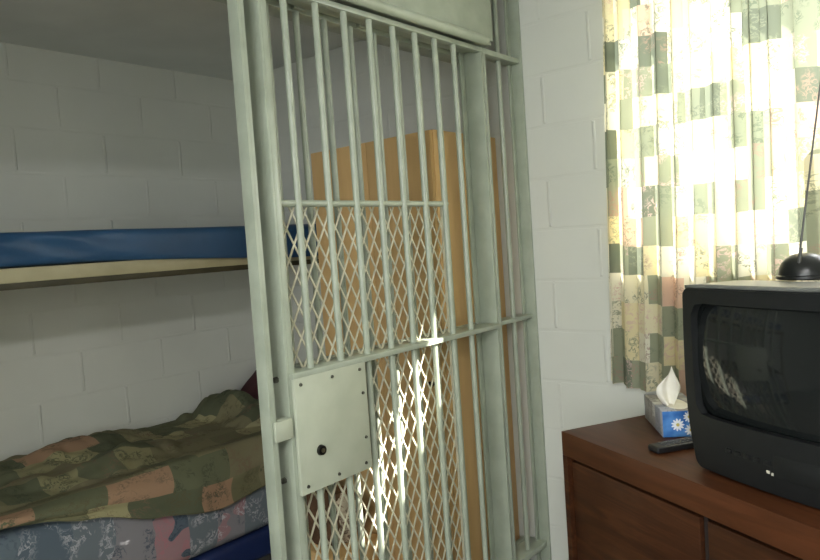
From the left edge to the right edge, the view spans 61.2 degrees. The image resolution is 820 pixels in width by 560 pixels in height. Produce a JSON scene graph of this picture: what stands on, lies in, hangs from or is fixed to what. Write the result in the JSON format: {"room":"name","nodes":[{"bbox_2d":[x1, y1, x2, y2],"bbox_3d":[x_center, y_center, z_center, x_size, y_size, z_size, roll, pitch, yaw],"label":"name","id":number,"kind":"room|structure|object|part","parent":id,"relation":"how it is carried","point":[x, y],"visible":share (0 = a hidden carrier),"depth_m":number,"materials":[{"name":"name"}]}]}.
{"room":"prison interior","nodes":[
{"label":"prison interior","id":0,"kind":"room"},
{"bbox_2d":[0,42,255,460],"bbox_3d":[-2.655,0.309,2.038,0.200,2.440,5.690,-1,4,40],"label":"wall","id":1,"kind":"structure","parent":0,"point":[87,143],"depth_m":3.36,"materials":[{"name":"brick"}]},
{"bbox_2d":[0,0,359,79],"bbox_3d":[-0.538,-1.064,0.130,5.950,0.200,5.690,-1,4,40],"label":"ceiling","id":2,"kind":"structure","parent":0,"point":[186,36],"depth_m":2.98,"materials":[{"name":"paint"}]},
{"bbox_2d":[213,0,492,62],"bbox_3d":[-0.500,-0.901,1.770,0.250,0.294,2.325,-1,4,40],"label":"housing","id":3,"kind":"object","parent":2,"relation":"attached to","point":[467,21],"visible":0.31,"depth_m":2.33,"materials":[{"name":"grey metal"}]},
{"bbox_2d":[243,0,512,559],"bbox_3d":[-0.033,0.238,2.214,0.109,2.115,1.092,-1,4,40],"label":"door","id":4,"kind":"structure","parent":3,"relation":"hanging from","point":[323,428],"depth_m":2.11,"materials":[{"name":"grey metal"}]},
{"bbox_2d":[266,2,282,199],"bbox_3d":[-0.387,-0.494,1.933,0.030,0.541,0.008,-1,4,40],"label":"bar","id":5,"kind":"object","parent":4,"relation":"attached to","point":[267,7],"depth_m":1.93,"materials":[{"name":"grey metal"}]},
{"bbox_2d":[292,11,312,199],"bbox_3d":[-0.322,-0.502,2.011,0.030,0.539,0.026,-1,4,40],"label":"bar","id":6,"kind":"object","parent":4,"relation":"attached to","point":[304,131],"depth_m":2.01,"materials":[{"name":"grey metal"}]},
{"bbox_2d":[307,207,335,361],"bbox_3d":[-0.277,0.012,2.049,0.030,0.449,0.085,-1,4,40],"label":"bar","id":7,"kind":"object","parent":4,"relation":"attached to","point":[310,211],"depth_m":2.04,"materials":[{"name":"grey metal"}]},
{"bbox_2d":[320,19,339,199],"bbox_3d":[-0.252,-0.512,2.096,0.030,0.539,0.027,-1,4,40],"label":"bar","id":8,"kind":"object","parent":4,"relation":"attached to","point":[324,32],"depth_m":2.10,"materials":[{"name":"grey metal"}]},
{"bbox_3d":[-0.212,0.406,1.935,0.012,0.313,0.272,-1,4,40],"label":"lock plate","id":9,"kind":"part","parent":4,"relation":"part of","materials":[{"name":"grey metal"}]},
{"bbox_2d":[328,483,339,559],"bbox_3d":[-0.238,0.721,2.074,0.030,0.229,0.026,-1,4,40],"label":"bar","id":10,"kind":"object","parent":4,"relation":"attached to","point":[335,542],"depth_m":2.07,"materials":[{"name":"grey metal"}]},
{"bbox_2d":[334,207,361,354],"bbox_3d":[-0.202,0.002,2.139,0.030,0.449,0.076,-1,4,40],"label":"bar","id":11,"kind":"object","parent":4,"relation":"attached to","point":[339,226],"depth_m":2.12,"materials":[{"name":"grey metal"}]},
{"bbox_2d":[347,26,364,200],"bbox_3d":[-0.180,-0.520,2.182,0.030,0.542,0.023,-1,4,40],"label":"bar","id":12,"kind":"object","parent":4,"relation":"attached to","point":[350,29],"depth_m":2.18,"materials":[{"name":"grey metal"}]},
{"bbox_2d":[354,474,365,559],"bbox_3d":[-0.166,0.736,2.159,0.030,0.276,0.027,-1,4,40],"label":"bar","id":13,"kind":"object","parent":4,"relation":"attached to","point":[358,487],"depth_m":2.16,"materials":[{"name":"grey metal"}]},
{"bbox_3d":[-0.118,-0.232,2.110,0.018,0.019,0.768,-1,4,40],"label":"rail","id":14,"kind":"part","parent":4,"relation":"part of","materials":[{"name":"grey metal"}]},
{"bbox_3d":[-0.084,0.519,2.162,0.008,1.499,0.770,-1,4,40],"label":"panel","id":15,"kind":"part","parent":4,"relation":"part of","materials":[{"name":"grey metal"}]},
{"bbox_2d":[360,207,387,348],"bbox_3d":[-0.126,-0.007,2.231,0.030,0.449,0.082,-1,4,40],"label":"bar","id":16,"kind":"object","parent":4,"relation":"attached to","point":[364,226],"depth_m":2.21,"materials":[{"name":"grey metal"}]},
{"bbox_3d":[-0.092,-0.806,2.193,0.083,0.017,1.023,-1,4,40],"label":"rail","id":17,"kind":"part","parent":4,"relation":"part of","materials":[{"name":"grey metal"}]},
{"bbox_2d":[372,33,387,200],"bbox_3d":[-0.109,-0.529,2.268,0.030,0.540,0.018,-1,4,40],"label":"bar","id":18,"kind":"object","parent":4,"relation":"attached to","point":[374,34],"depth_m":2.26,"materials":[{"name":"grey metal"}]},
{"bbox_2d":[371,360,389,559],"bbox_3d":[-0.105,0.580,2.238,0.030,0.653,0.023,-1,4,40],"label":"bar","id":19,"kind":"object","parent":4,"relation":"attached to","point":[383,501],"depth_m":2.24,"materials":[{"name":"grey metal"}]},
{"bbox_2d":[388,254,394,302],"bbox_3d":[-0.073,-0.004,2.295,0.030,0.158,0.018,-1,4,40],"label":"bar","id":20,"kind":"object","parent":4,"relation":"attached to","point":[389,261],"depth_m":2.29,"materials":[{"name":"grey metal"}]},
{"bbox_3d":[-0.037,0.208,2.330,0.030,0.010,1.110,-1,4,40],"label":"cross rail","id":21,"kind":"part","parent":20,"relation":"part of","materials":[{"name":"grey metal"}]},
{"bbox_3d":[-0.016,0.214,2.235,0.085,0.017,1.015,-1,4,40],"label":"rail","id":22,"kind":"part","parent":4,"relation":"part of","materials":[{"name":"grey metal"}]},
{"bbox_2d":[395,354,405,461],"bbox_3d":[-0.043,0.426,2.317,0.030,0.360,0.018,-1,4,40],"label":"bar","id":23,"kind":"object","parent":4,"relation":"attached to","point":[397,367],"depth_m":2.31,"materials":[{"name":"grey metal"}]},
{"bbox_2d":[396,39,408,200],"bbox_3d":[-0.036,-0.539,2.355,0.030,0.540,0.014,-1,4,40],"label":"bar","id":24,"kind":"object","parent":4,"relation":"attached to","point":[397,41],"depth_m":2.35,"materials":[{"name":"grey metal"}]},
{"bbox_2d":[403,465,412,559],"bbox_3d":[-0.019,0.782,2.335,0.030,0.323,0.018,-1,4,40],"label":"bar","id":25,"kind":"object","parent":4,"relation":"attached to","point":[405,473],"depth_m":2.33,"materials":[{"name":"grey metal"}]},
{"bbox_3d":[0.068,1.222,2.422,0.025,0.170,1.357,-1,4,40],"label":"rail","id":26,"kind":"part","parent":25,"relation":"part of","materials":[{"name":"grey metal"}]},
{"bbox_2d":[407,207,416,316],"bbox_3d":[-0.004,-0.061,2.379,0.030,0.373,0.014,-1,4,40],"label":"bar","id":27,"kind":"object","parent":4,"relation":"attached to","point":[409,221],"depth_m":2.38,"materials":[{"name":"grey metal"}]},
{"bbox_2d":[418,45,428,200],"bbox_3d":[0.036,-0.549,2.442,0.030,0.539,0.006,-1,4,40],"label":"bar","id":28,"kind":"object","parent":4,"relation":"attached to","point":[418,45],"depth_m":2.44,"materials":[{"name":"grey metal"}]},
{"bbox_2d":[417,348,430,519],"bbox_3d":[0.037,0.535,2.410,0.030,0.599,0.014,-1,4,40],"label":"bar","id":29,"kind":"object","parent":4,"relation":"attached to","point":[418,351],"depth_m":2.41,"materials":[{"name":"grey metal"}]},
{"bbox_3d":[-0.517,-0.917,1.782,0.210,0.261,2.325,-1,4,40],"label":"housing panel","id":30,"kind":"part","parent":3,"relation":"part of","materials":[{"name":"grey metal"}]},
{"bbox_2d":[273,0,655,559],"bbox_3d":[1.301,0.024,2.301,5.550,2.440,0.200,-1,4,40],"label":"wall","id":31,"kind":"structure","parent":0,"point":[562,40],"depth_m":2.76,"materials":[{"name":"brick"}]},
{"bbox_3d":[1.524,-1.138,1.824,2.250,0.025,0.053,-1,4,40],"label":"curtain rod","id":32,"kind":"object","parent":31,"relation":"attached to","visible":0},
{"bbox_2d":[602,0,819,396],"bbox_3d":[1.007,-0.347,2.320,0.811,1.531,0.070,-1,4,40],"label":"curtain","id":33,"kind":"object","parent":32,"relation":"hanging from","point":[710,106],"visible":0.81,"depth_m":2.34,"materials":[{"name":"fabric"}]},
{"bbox_2d":[804,149,819,281],"bbox_3d":[1.783,-0.379,1.618,1.520,1.503,0.065,-1,4,40],"label":"curtain","id":34,"kind":"object","parent":32,"relation":"hanging from","point":[813,201],"visible":0.43,"depth_m":2.08,"materials":[{"name":"beige fabric"}]},
{"bbox_3d":[-0.359,1.542,0.263,5.950,0.150,5.690,-1,4,40],"label":"floor","id":35,"kind":"structure","parent":0,"visible":0},
{"bbox_2d":[0,255,318,290],"bbox_3d":[-1.226,0.652,2.999,0.749,1.462,2.047,-1,4,40],"label":"bunk","id":36,"kind":"object","parent":35,"relation":"on","point":[56,275],"visible":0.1,"depth_m":2.58,"materials":[{"name":"beige metal"}]},
{"bbox_2d":[0,224,317,268],"bbox_3d":[-1.250,-0.123,2.950,0.782,0.158,1.950,-1,4,40],"label":"mattress","id":37,"kind":"object","parent":36,"relation":"on","point":[43,248],"visible":0.66,"depth_m":2.61,"materials":[{"name":"blue plastic"}]},
{"bbox_2d":[227,0,286,559],"bbox_3d":[-0.372,0.298,1.795,0.042,2.175,0.019,-1,4,40],"label":"door frame","id":38,"kind":"structure","parent":35,"relation":"on","point":[235,8],"depth_m":1.77,"materials":[{"name":"grey metal"}]},
{"bbox_2d":[258,553,271,559],"bbox_3d":[-1.177,1.332,3.037,0.710,0.098,1.985,-1,4,40],"label":"bunk","id":39,"kind":"object","parent":35,"relation":"on","point":[267,557],"visible":0.02,"depth_m":3.13,"materials":[{"name":"metal"}]},
{"bbox_2d":[189,524,270,559],"bbox_3d":[-1.169,1.218,3.034,0.730,0.125,1.960,-1,4,40],"label":"mattress","id":40,"kind":"object","parent":39,"relation":"on","point":[254,545],"visible":0.07,"depth_m":3.02,"materials":[{"name":"blue plastic"}]},
{"bbox_2d":[0,483,334,559],"bbox_3d":[-1.182,0.965,3.015,0.756,0.378,1.970,-1,4,40],"label":"mattress","id":41,"kind":"object","parent":40,"relation":"on","point":[178,537],"visible":0.21,"depth_m":2.61,"materials":[{"name":"fabric"}]},
{"bbox_2d":[0,389,265,529],"bbox_3d":[-1.238,0.796,2.890,0.822,0.354,1.756,-1,4,40],"label":"comforter","id":42,"kind":"object","parent":41,"relation":"on","point":[210,458],"visible":0.89,"depth_m":2.78,"materials":[{"name":"fabric"}]},
{"bbox_2d":[241,370,258,399],"bbox_3d":[-0.865,0.595,3.848,0.194,0.215,0.258,-1,4,40],"label":"pillow","id":43,"kind":"object","parent":41,"relation":"on","point":[251,386],"visible":0.16,"depth_m":3.83,"materials":[{"name":"fabric"}]},
{"bbox_2d":[310,531,378,559],"bbox_3d":[-0.298,1.195,2.842,0.285,0.270,0.260,-1,4,40],"label":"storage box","id":44,"kind":"object","parent":35,"relation":"on","point":[342,551],"visible":0.07,"depth_m":2.77,"materials":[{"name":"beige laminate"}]},
{"bbox_2d":[306,485,364,545],"bbox_3d":[-0.328,0.947,2.831,0.310,0.226,0.243,-1,4,40],"label":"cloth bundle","id":45,"kind":"object","parent":44,"relation":"on","point":[313,508],"visible":0.28,"depth_m":2.74,"materials":[{"name":"fabric"}]},
{"bbox_2d":[311,129,519,559],"bbox_3d":[0.020,0.366,2.958,0.648,1.868,0.468,-1,4,40],"label":"wardrobe","id":46,"kind":"object","parent":35,"relation":"on","point":[431,141],"visible":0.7,"depth_m":2.71,"materials":[{"name":"beige laminate"}]},
{"bbox_3d":[-0.234,0.357,2.906,0.320,1.805,0.017,-1,4,40],"label":"door","id":47,"kind":"part","parent":46,"relation":"part of","materials":[{"name":"beige laminate"}]},
{"bbox_3d":[0.014,0.351,2.699,0.320,1.805,0.017,-1,4,40],"label":"door","id":48,"kind":"part","parent":46,"relation":"part of","materials":[{"name":"beige laminate"}]},
{"bbox_2d":[481,0,551,559],"bbox_3d":[0.389,0.064,2.746,0.091,2.436,0.282,-1,4,40],"label":"door frame post","id":49,"kind":"object","parent":35,"relation":"in","point":[540,545],"visible":0.84,"depth_m":2.80,"materials":[{"name":"grey metal"}]},
{"bbox_3d":[0.330,-0.862,2.688,0.054,0.020,0.270,-1,4,40],"label":"rail","id":50,"kind":"part","parent":49,"relation":"part of","materials":[{"name":"grey metal"}]},
{"bbox_3d":[0.390,0.158,2.748,0.067,0.016,0.271,-1,4,40],"label":"rail","id":51,"kind":"part","parent":49,"relation":"part of","materials":[{"name":"grey metal"}]},
{"bbox_3d":[0.452,1.103,2.799,0.079,0.025,0.271,-1,4,40],"label":"rail","id":52,"kind":"part","parent":49,"relation":"part of","materials":[{"name":"grey metal"}]},
{"bbox_2d":[561,415,819,559],"bbox_3d":[0.949,0.878,1.673,0.490,0.850,1.220,-5,3,-22],"label":"dresser","id":53,"kind":"object","parent":35,"relation":"on","point":[625,500],"visible":0.87,"depth_m":1.77,"materials":[{"name":"brown wood"}]},
{"bbox_3d":[0.610,0.722,1.885,0.025,0.337,0.505,-5,3,-22],"label":"drawer","id":54,"kind":"part","parent":53,"relation":"part of","materials":[{"name":"brown wood"}]},
{"bbox_2d":[644,366,691,436],"bbox_3d":[0.787,0.345,2.082,0.117,0.190,0.226,-4,3,6],"label":"tissue box","id":55,"kind":"object","parent":53,"relation":"on","point":[666,410],"visible":0.86,"depth_m":2.03,"materials":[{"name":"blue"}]},
{"bbox_3d":[0.778,0.409,1.975,0.113,0.074,0.002,-4,3,6],"label":"panel","id":56,"kind":"part","parent":55,"relation":"part of","materials":[{"name":"blue cardboard"}]},
{"bbox_2d":[648,437,693,453],"bbox_3d":[0.733,0.445,1.882,0.175,0.021,0.046,-5,3,-16],"label":"remote control","id":57,"kind":"object","parent":53,"relation":"on","point":[685,443],"visible":0.7,"depth_m":1.86,"materials":[{"name":"black plastic"}]},
{"bbox_2d":[682,280,819,508],"bbox_3d":[0.973,0.227,1.527,0.420,0.459,0.607,-5,3,-26],"label":"television","id":58,"kind":"object","parent":53,"relation":"on","point":[752,347],"visible":1,"depth_m":1.52,"materials":[{"name":"grey plastic"}]},
{"bbox_3d":[0.862,0.015,1.470,0.194,0.015,0.584,-5,3,-26],"label":"panel","id":59,"kind":"part","parent":58,"relation":"part of","materials":[{"name":"grey plastic"}]},
{"bbox_2d":[775,83,819,280],"bbox_3d":[0.927,-0.333,1.623,0.152,0.660,0.124,-1,4,40],"label":"antenna","id":60,"kind":"object","parent":58,"relation":"on","point":[800,266],"visible":1,"depth_m":1.60,"materials":[{"name":"black plastic"}]},
{"bbox_3d":[0.913,-0.343,1.564,0.006,0.631,0.098,-6,4,-40],"label":"rod","id":61,"kind":"part","parent":60,"relation":"part of","materials":[{"name":"grey metal"}]},
{"bbox_3d":[0.834,0.734,1.336,0.025,0.337,0.630,-5,3,-22],"label":"drawer","id":62,"kind":"part","parent":53,"relation":"part of","materials":[{"name":"brown wood"}]}
]}

